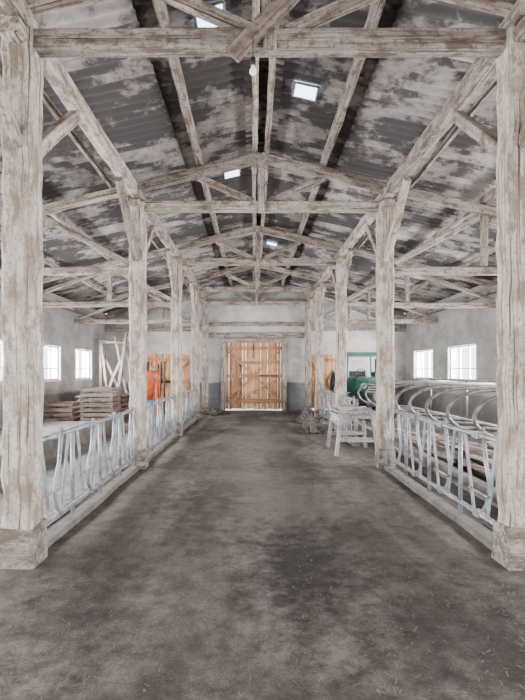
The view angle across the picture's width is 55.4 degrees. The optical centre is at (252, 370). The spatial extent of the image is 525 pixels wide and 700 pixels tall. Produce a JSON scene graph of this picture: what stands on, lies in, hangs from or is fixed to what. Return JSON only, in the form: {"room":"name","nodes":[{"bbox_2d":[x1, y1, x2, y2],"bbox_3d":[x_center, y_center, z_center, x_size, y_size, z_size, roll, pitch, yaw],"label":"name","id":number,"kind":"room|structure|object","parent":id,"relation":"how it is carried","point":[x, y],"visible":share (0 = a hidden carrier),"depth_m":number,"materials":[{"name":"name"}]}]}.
{"room":"farm building","nodes":[
{"label":"farm building","id":0,"kind":"room"},
{"bbox_2d":[0,276,106,429],"bbox_3d":[-6.150,-0.313,8.350,0.300,4.026,24.700,0,0,0],"label":"wall","id":1,"kind":"structure","parent":0,"point":[60,329],"depth_m":16.26,"materials":[{"name":"grey paint"}]},
{"bbox_2d":[44,345,61,381],"bbox_3d":[-6.065,-0.220,14.750,0.170,1.080,1.760,0,0,0],"label":"window","id":2,"kind":"structure","parent":1,"relation":"in","point":[49,368],"depth_m":15.04,"materials":[{"name":"paint"}]},
{"bbox_2d":[0,279,110,319],"bbox_3d":[-5.880,-2.033,8.240,0.190,0.191,24.480,0,0,0],"label":"beam","id":3,"kind":"structure","parent":1,"relation":"attached to","point":[45,298],"depth_m":16.41,"materials":[{"name":"beige wood"}]},
{"bbox_2d":[75,349,92,379],"bbox_3d":[-6.065,-0.220,17.750,0.170,1.080,1.760,0,0,0],"label":"window","id":4,"kind":"structure","parent":1,"relation":"in","point":[77,350],"depth_m":18.00,"materials":[{"name":"paint"}]},
{"bbox_2d":[0,0,504,313],"bbox_3d":[0.135,-3.121,8.500,13.400,1.658,25.000,0,0,0],"label":"ceiling","id":5,"kind":"structure","parent":0,"point":[134,101],"depth_m":7.61,"materials":[{"name":"grey metal"}]},
{"bbox_2d":[0,236,121,300],"bbox_3d":[-4.867,-2.578,8.240,0.089,0.116,24.480,0,0,0],"label":"beam","id":6,"kind":"structure","parent":5,"relation":"attached to","point":[46,261],"depth_m":14.39,"materials":[{"name":"beige wood"}]},
{"bbox_2d":[42,90,189,286],"bbox_3d":[-2.412,-3.162,8.240,0.099,0.117,24.480,0,0,0],"label":"beam","id":7,"kind":"structure","parent":5,"relation":"attached to","point":[46,100],"depth_m":7.03,"materials":[{"name":"grey wood"}]},
{"bbox_2d":[152,0,231,285],"bbox_3d":[-0.896,-3.501,8.240,0.124,0.156,24.480,0,0,0],"label":"beam","id":8,"kind":"structure","parent":5,"relation":"attached to","point":[160,8],"depth_m":6.43,"materials":[{"name":"grey wood"}]},
{"bbox_2d":[194,0,225,26],"bbox_3d":[-0.446,-3.679,5.202,0.334,0.107,0.378,0,0,0],"label":"skylight","id":9,"kind":"object","parent":5,"relation":"attached to","point":[198,22],"visible":0.24,"depth_m":5.20,"materials":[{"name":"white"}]},
{"bbox_2d":[223,169,240,179],"bbox_3d":[-0.391,-3.692,9.351,0.330,0.107,0.380,0,0,0],"label":"skylight","id":10,"kind":"object","parent":5,"relation":"attached to","point":[236,173],"visible":0.61,"depth_m":9.39,"materials":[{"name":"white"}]},
{"bbox_2d":[259,23,278,280],"bbox_3d":[0.235,-3.726,8.240,0.101,0.230,24.480,0,0,0],"label":"ridge beam","id":11,"kind":"structure","parent":5,"relation":"attached to","point":[272,61],"depth_m":7.07,"materials":[{"name":"grey wood"}]},
{"bbox_2d":[266,240,277,246],"bbox_3d":[0.549,-3.718,14.600,0.340,0.109,0.380,0,0,0],"label":"skylight","id":12,"kind":"object","parent":5,"relation":"attached to","point":[271,243],"visible":1,"depth_m":14.58,"materials":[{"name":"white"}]},
{"bbox_2d":[291,80,319,102],"bbox_3d":[0.691,-3.685,6.596,0.340,0.108,0.369,0,0,0],"label":"skylight","id":13,"kind":"object","parent":5,"relation":"attached to","point":[301,90],"visible":1,"depth_m":6.58,"materials":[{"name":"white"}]},
{"bbox_2d":[281,0,385,286],"bbox_3d":[1.184,-3.497,8.240,0.130,0.150,24.480,0,0,0],"label":"beam","id":14,"kind":"structure","parent":5,"relation":"attached to","point":[375,11],"depth_m":6.49,"materials":[{"name":"grey wood"}]},
{"bbox_2d":[326,77,496,285],"bbox_3d":[2.685,-3.160,8.240,0.098,0.115,24.480,0,0,0],"label":"beam","id":15,"kind":"structure","parent":5,"relation":"attached to","point":[492,87],"depth_m":6.82,"materials":[{"name":"grey wood"}]},
{"bbox_2d":[350,187,496,300],"bbox_3d":[3.883,-2.858,8.240,0.119,0.154,24.480,0,0,0],"label":"beam","id":16,"kind":"structure","parent":5,"relation":"attached to","point":[491,195],"depth_m":9.34,"materials":[{"name":"beige wood"}]},
{"bbox_2d":[394,246,495,300],"bbox_3d":[5.135,-2.581,8.240,0.099,0.117,24.480,0,0,0],"label":"beam","id":17,"kind":"structure","parent":5,"relation":"attached to","point":[492,250],"depth_m":12.18,"materials":[{"name":"beige wood"}]},
{"bbox_2d":[107,278,403,410],"bbox_3d":[0.100,-1.080,20.650,12.200,5.560,0.300,0,0,0],"label":"wall","id":18,"kind":"structure","parent":0,"point":[357,341],"depth_m":20.50,"materials":[{"name":"white paint"}]},
{"bbox_2d":[147,354,189,408],"bbox_3d":[-3.498,0.440,20.552,1.787,2.279,0.128,0,0,0],"label":"door","id":19,"kind":"structure","parent":18,"relation":"in","point":[185,357],"depth_m":20.59,"materials":[{"name":"brown wood"}]},
{"bbox_2d":[225,342,281,408],"bbox_3d":[0.028,0.197,20.537,2.336,2.754,0.158,0,0,0],"label":"door","id":20,"kind":"structure","parent":18,"relation":"in","point":[254,363],"depth_m":20.59,"materials":[{"name":"brown wood"}]},
{"bbox_2d":[209,323,304,409],"bbox_3d":[0.150,-0.188,20.435,4.300,3.576,0.159,0,0,0],"label":"trim","id":21,"kind":"structure","parent":18,"relation":"attached to","point":[225,337],"depth_m":20.37,"materials":[{"name":"beige wood"}]},
{"bbox_2d":[311,354,335,408],"bbox_3d":[3.028,0.439,20.552,1.336,2.275,0.128,0,0,0],"label":"door","id":22,"kind":"structure","parent":18,"relation":"in","point":[328,359],"depth_m":20.59,"materials":[{"name":"brown wood"}]},
{"bbox_2d":[0,410,524,699],"bbox_3d":[0.100,1.613,8.250,12.200,0.026,24.500,0,0,0],"label":"floor","id":23,"kind":"structure","parent":0,"point":[280,614],"depth_m":3.75,"materials":[{"name":"grey concrete"}]},
{"bbox_2d":[0,16,80,569],"bbox_3d":[-1.930,-0.580,4.201,0.296,4.460,2.515,0,0,0],"label":"post","id":24,"kind":"object","parent":23,"relation":"on","point":[23,531],"visible":0.98,"depth_m":4.08,"materials":[{"name":"beige wood"}]},
{"bbox_2d":[0,420,115,479],"bbox_3d":[-4.800,1.471,4.800,2.153,0.437,17.600,0,0,0],"label":"concrete platform","id":25,"kind":"object","parent":23,"relation":"on","point":[50,447],"visible":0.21,"depth_m":11.11,"materials":[{"name":"grey concrete"}]},
{"bbox_2d":[43,400,80,420],"bbox_3d":[-5.400,1.225,14.200,0.831,0.750,0.830,0,0,0],"label":"pallet stack","id":26,"kind":"object","parent":23,"relation":"on","point":[56,411],"visible":0.58,"depth_m":13.79,"materials":[{"name":"brown wood"}]},
{"bbox_2d":[42,407,138,547],"bbox_3d":[-1.930,1.106,6.300,0.152,1.100,3.820,0,0,0],"label":"barrier","id":27,"kind":"object","parent":23,"relation":"on","point":[62,527],"visible":0.91,"depth_m":5.78,"materials":[{"name":"metal"}]},
{"bbox_2d":[80,386,120,420],"bbox_3d":[-4.350,1.025,14.300,0.931,1.150,0.832,0,0,0],"label":"pallet stack","id":28,"kind":"object","parent":23,"relation":"on","point":[94,404],"visible":0.75,"depth_m":13.89,"materials":[{"name":"beige wood"}]},
{"bbox_2d":[75,389,129,420],"bbox_3d":[-4.739,1.093,16.397,1.479,1.017,2.394,0,0,0],"label":"stack","id":29,"kind":"object","parent":23,"relation":"on","point":[125,397],"visible":0.13,"depth_m":15.69,"materials":[{"name":"brown wood"}]},
{"bbox_2d":[98,334,129,392],"bbox_3d":[-5.025,0.096,18.473,1.650,3.008,0.966,0,0,0],"label":"frame","id":30,"kind":"object","parent":23,"relation":"on","point":[102,357],"visible":0.49,"depth_m":18.63,"materials":[{"name":"beige wood"}]},
{"bbox_2d":[115,177,154,468],"bbox_3d":[-1.930,-0.580,8.400,0.296,4.460,2.514,0,0,0],"label":"post","id":31,"kind":"object","parent":23,"relation":"on","point":[134,215],"visible":0.91,"depth_m":8.28,"materials":[{"name":"beige wood"}]},
{"bbox_2d":[146,357,162,425],"bbox_3d":[-3.100,0.589,14.926,0.700,2.038,0.816,0,0,0],"label":"spreader","id":32,"kind":"object","parent":23,"relation":"on","point":[152,377],"visible":0.44,"depth_m":14.72,"materials":[{"name":"paint"}]},
{"bbox_2d":[146,361,170,414],"bbox_3d":[-3.451,0.622,18.143,1.104,1.956,0.525,0,0,0],"label":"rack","id":33,"kind":"object","parent":23,"relation":"on","point":[161,381],"visible":0.27,"depth_m":18.18,"materials":[{"name":"brown wood"}]},
{"bbox_2d":[146,394,177,460],"bbox_3d":[-1.931,1.106,10.500,0.150,1.099,3.820,0,0,0],"label":"barrier","id":34,"kind":"object","parent":23,"relation":"on","point":[151,414],"visible":0.83,"depth_m":10.48,"materials":[{"name":"metal"}]},
{"bbox_2d":[166,248,184,435],"bbox_3d":[-1.930,-0.580,12.600,0.296,4.460,2.523,0,0,0],"label":"post","id":35,"kind":"object","parent":23,"relation":"on","point":[176,271],"visible":0.95,"depth_m":12.47,"materials":[{"name":"beige wood"}]},
{"bbox_2d":[0,0,207,300],"bbox_3d":[-1.933,-2.930,8.240,0.184,0.193,24.480,0,0,0],"label":"beam","id":36,"kind":"structure","parent":35,"relation":"on","point":[56,74],"depth_m":5.82,"materials":[{"name":"grey wood"}]},
{"bbox_2d":[182,388,196,430],"bbox_3d":[-1.930,1.106,14.700,0.152,1.100,3.820,0,0,0],"label":"barrier","id":37,"kind":"object","parent":23,"relation":"on","point":[190,409],"visible":0.71,"depth_m":14.94,"materials":[{"name":"metal"}]},
{"bbox_2d":[189,281,200,418],"bbox_3d":[-1.930,-0.580,16.802,0.296,4.460,2.512,0,0,0],"label":"post","id":38,"kind":"object","parent":23,"relation":"on","point":[194,290],"visible":0.94,"depth_m":16.68,"materials":[{"name":"beige wood"}]},
{"bbox_2d":[75,266,436,323],"bbox_3d":[0.099,-2.627,16.782,12.131,2.069,0.201,0,0,0],"label":"roof truss","id":39,"kind":"object","parent":38,"relation":"on","point":[227,272],"visible":0.6,"depth_m":16.74,"materials":[{"name":"beige wood"}]},
{"bbox_2d":[201,297,208,410],"bbox_3d":[-1.930,-0.580,19.698,0.296,4.460,1.504,0,0,0],"label":"post","id":40,"kind":"object","parent":23,"relation":"on","point":[205,307],"visible":0.98,"depth_m":20.07,"materials":[{"name":"beige wood"}]},
{"bbox_2d":[206,407,221,414],"bbox_3d":[-1.440,1.503,18.808,0.619,0.307,1.295,0,0,0],"label":"rubble heap","id":41,"kind":"object","parent":23,"relation":"on","point":[213,410],"visible":1,"depth_m":18.47,"materials":[{"name":"stone"}]},
{"bbox_2d":[0,428,524,699],"bbox_3d":[0.148,1.596,7.905,3.617,0.023,12.222,0,0,0],"label":"litter","id":42,"kind":"object","parent":23,"relation":"on","point":[316,667],"visible":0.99,"depth_m":3.52,"materials":[{"name":"plant"}]},
{"bbox_2d":[296,410,317,422],"bbox_3d":[1.689,1.440,15.835,0.681,0.430,1.224,0,0,0],"label":"heap","id":43,"kind":"object","parent":23,"relation":"on","point":[305,417],"visible":0.84,"depth_m":15.53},
{"bbox_2d":[304,297,312,410],"bbox_3d":[2.220,-0.580,19.696,0.296,4.460,1.508,0,0,0],"label":"post","id":44,"kind":"object","parent":23,"relation":"on","point":[308,304],"visible":0.98,"depth_m":20.07,"materials":[{"name":"beige wood"}]},
{"bbox_2d":[105,281,405,331],"bbox_3d":[0.100,-2.626,20.183,12.134,2.073,0.197,0,0,0],"label":"roof truss","id":45,"kind":"object","parent":44,"relation":"on","point":[256,302],"visible":0.6,"depth_m":20.13,"materials":[{"name":"beige wood"}]},
{"bbox_2d":[252,0,259,280],"bbox_3d":[0.032,-3.728,8.240,0.105,0.224,24.480,0,0,0],"label":"ridge beam","id":46,"kind":"structure","parent":45,"relation":"on","point":[255,3],"depth_m":7.29,"materials":[{"name":"grey wood"}]},
{"bbox_2d":[302,419,327,433],"bbox_3d":[1.704,1.478,13.527,0.690,0.339,1.553,0,0,0],"label":"rubble heap","id":47,"kind":"object","parent":23,"relation":"on","point":[313,426],"visible":1,"depth_m":13.12,"materials":[{"name":"stone"}]},
{"bbox_2d":[313,281,325,418],"bbox_3d":[2.220,-0.580,16.797,0.296,4.460,2.518,0,0,0],"label":"post","id":48,"kind":"object","parent":23,"relation":"on","point":[318,296],"visible":0.94,"depth_m":16.68,"materials":[{"name":"beige wood"}]},
{"bbox_2d":[318,388,334,430],"bbox_3d":[2.220,1.107,14.700,0.148,1.100,3.820,0,0,0],"label":"barrier","id":49,"kind":"object","parent":23,"relation":"on","point":[328,393],"visible":0.62,"depth_m":15.18,"materials":[{"name":"metal"}]},
{"bbox_2d":[331,248,352,430],"bbox_3d":[2.220,-0.580,12.603,0.296,4.460,2.517,0,0,0],"label":"post","id":50,"kind":"object","parent":23,"relation":"on","point":[340,274],"visible":0.85,"depth_m":12.47,"materials":[{"name":"beige wood"}]},
{"bbox_2d":[42,225,496,307],"bbox_3d":[0.100,-2.622,12.579,12.134,2.073,0.198,0,0,0],"label":"roof truss","id":51,"kind":"object","parent":50,"relation":"on","point":[248,260],"visible":0.74,"depth_m":12.54,"materials":[{"name":"beige wood"}]},
{"bbox_2d":[42,199,165,300],"bbox_3d":[-3.612,-2.858,8.240,0.123,0.159,24.480,0,0,0],"label":"beam","id":52,"kind":"structure","parent":51,"relation":"on","point":[58,216],"depth_m":9.87,"materials":[{"name":"beige wood"}]},
{"bbox_2d":[305,0,524,300],"bbox_3d":[2.220,-2.929,8.240,0.190,0.191,24.480,0,0,0],"label":"beam","id":53,"kind":"structure","parent":50,"relation":"on","point":[480,71],"depth_m":5.96,"materials":[{"name":"grey wood"}]},
{"bbox_2d":[0,152,496,275],"bbox_3d":[0.100,-2.624,8.379,12.134,2.068,0.201,0,0,0],"label":"roof truss","id":54,"kind":"object","parent":53,"relation":"on","point":[247,204],"visible":0.81,"depth_m":8.34,"materials":[{"name":"grey wood"}]},
{"bbox_2d":[341,394,359,445],"bbox_3d":[2.216,1.104,11.550,0.144,1.094,1.720,0,0,0],"label":"barrier","id":55,"kind":"object","parent":23,"relation":"on","point":[355,401],"visible":0.63,"depth_m":11.53,"materials":[{"name":"metal"}]},
{"bbox_2d":[326,404,375,455],"bbox_3d":[1.966,1.144,9.950,0.869,0.927,1.200,0,0,0],"label":"trestle table","id":56,"kind":"object","parent":23,"relation":"on","point":[347,411],"visible":0.95,"depth_m":9.45,"materials":[{"name":"white paint"}]},
{"bbox_2d":[329,352,396,418],"bbox_3d":[3.900,0.474,17.586,1.920,2.279,3.272,0,0,0],"label":"tractor","id":57,"kind":"object","parent":23,"relation":"on","point":[356,379],"visible":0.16,"depth_m":17.60,"materials":[{"name":"paint"}]},
{"bbox_2d":[366,176,410,468],"bbox_3d":[2.220,-0.580,8.402,0.296,4.460,2.517,0,0,0],"label":"post","id":58,"kind":"object","parent":23,"relation":"on","point":[388,223],"visible":0.92,"depth_m":8.28,"materials":[{"name":"beige wood"}]},
{"bbox_2d":[350,378,497,507],"bbox_3d":[4.457,0.932,9.950,3.187,1.432,10.300,0,0,0],"label":"rails","id":59,"kind":"object","parent":23,"relation":"on","point":[478,386],"visible":0.6,"depth_m":9.72,"materials":[{"name":"metal"}]},
{"bbox_2d":[384,407,496,549],"bbox_3d":[2.221,1.105,6.300,0.153,1.098,3.820,0,0,0],"label":"barrier","id":60,"kind":"object","parent":23,"relation":"on","point":[480,533],"visible":0.92,"depth_m":5.71,"materials":[{"name":"metal"}]},
{"bbox_2d":[394,428,495,480],"bbox_3d":[3.748,1.401,8.211,1.290,0.346,5.724,0,0,0],"label":"pile","id":61,"kind":"object","parent":23,"relation":"on","point":[441,453],"visible":0.42,"depth_m":8.72,"materials":[{"name":"wood"}]},
{"bbox_2d":[452,16,524,570],"bbox_3d":[2.220,-0.580,4.197,0.296,4.460,2.518,0,0,0],"label":"post","id":62,"kind":"object","parent":23,"relation":"on","point":[508,539],"visible":0.98,"depth_m":4.09,"materials":[{"name":"beige wood"}]},
{"bbox_2d":[0,0,516,180],"bbox_3d":[0.100,-2.624,4.183,12.133,2.066,0.191,0,0,0],"label":"roof truss","id":63,"kind":"object","parent":62,"relation":"on","point":[301,37],"visible":0.73,"depth_m":4.13,"materials":[{"name":"grey wood"}]},
{"bbox_2d":[225,0,299,62],"bbox_3d":[0.156,-2.884,4.046,0.761,0.770,0.054,0,0,0],"label":"board","id":64,"kind":"object","parent":63,"relation":"attached to","point":[276,10],"visible":1,"depth_m":4.02,"materials":[{"name":"grey wood"}]},
{"bbox_2d":[250,38,255,75],"bbox_3d":[0.000,-2.490,3.960,0.054,0.300,0.054,0,0,0],"label":"light bulb","id":65,"kind":"object","parent":64,"relation":"hanging from","point":[252,59],"visible":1,"depth_m":3.95,"materials":[{"name":"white glass"}]},
{"bbox_2d":[404,279,497,432],"bbox_3d":[6.350,-0.321,8.350,0.300,4.043,24.700,0,0,0],"label":"wall","id":66,"kind":"structure","parent":0,"point":[454,327],"depth_m":15.54,"materials":[{"name":"grey paint"}]},
{"bbox_2d":[413,349,432,379],"bbox_3d":[6.265,-0.220,18.250,0.170,1.080,2.060,0,0,0],"label":"window","id":67,"kind":"structure","parent":66,"relation":"in","point":[423,351],"depth_m":18.55,"materials":[{"name":"paint"}]},
{"bbox_2d":[402,285,496,318],"bbox_3d":[6.081,-2.050,8.240,0.185,0.189,24.480,0,0,0],"label":"beam","id":68,"kind":"structure","parent":66,"relation":"attached to","point":[490,290],"depth_m":14.40,"materials":[{"name":"beige wood"}]},
{"bbox_2d":[451,344,475,379],"bbox_3d":[6.265,-0.220,14.900,0.170,1.080,2.060,0,0,0],"label":"window","id":69,"kind":"structure","parent":66,"relation":"in","point":[460,368],"depth_m":15.20,"materials":[{"name":"paint"}]},
{"label":"outside","id":70,"kind":"structure","parent":0,"visible":0},
{"bbox_2d":[47,382,491,529],"bbox_3d":[0.000,1.750,10.000,120.000,0.001,140.000,0,0,0],"label":"ground","id":71,"kind":"structure","parent":70,"point":[277,409],"depth_m":22.73,"materials":[{"name":"grey concrete"}]}
]}

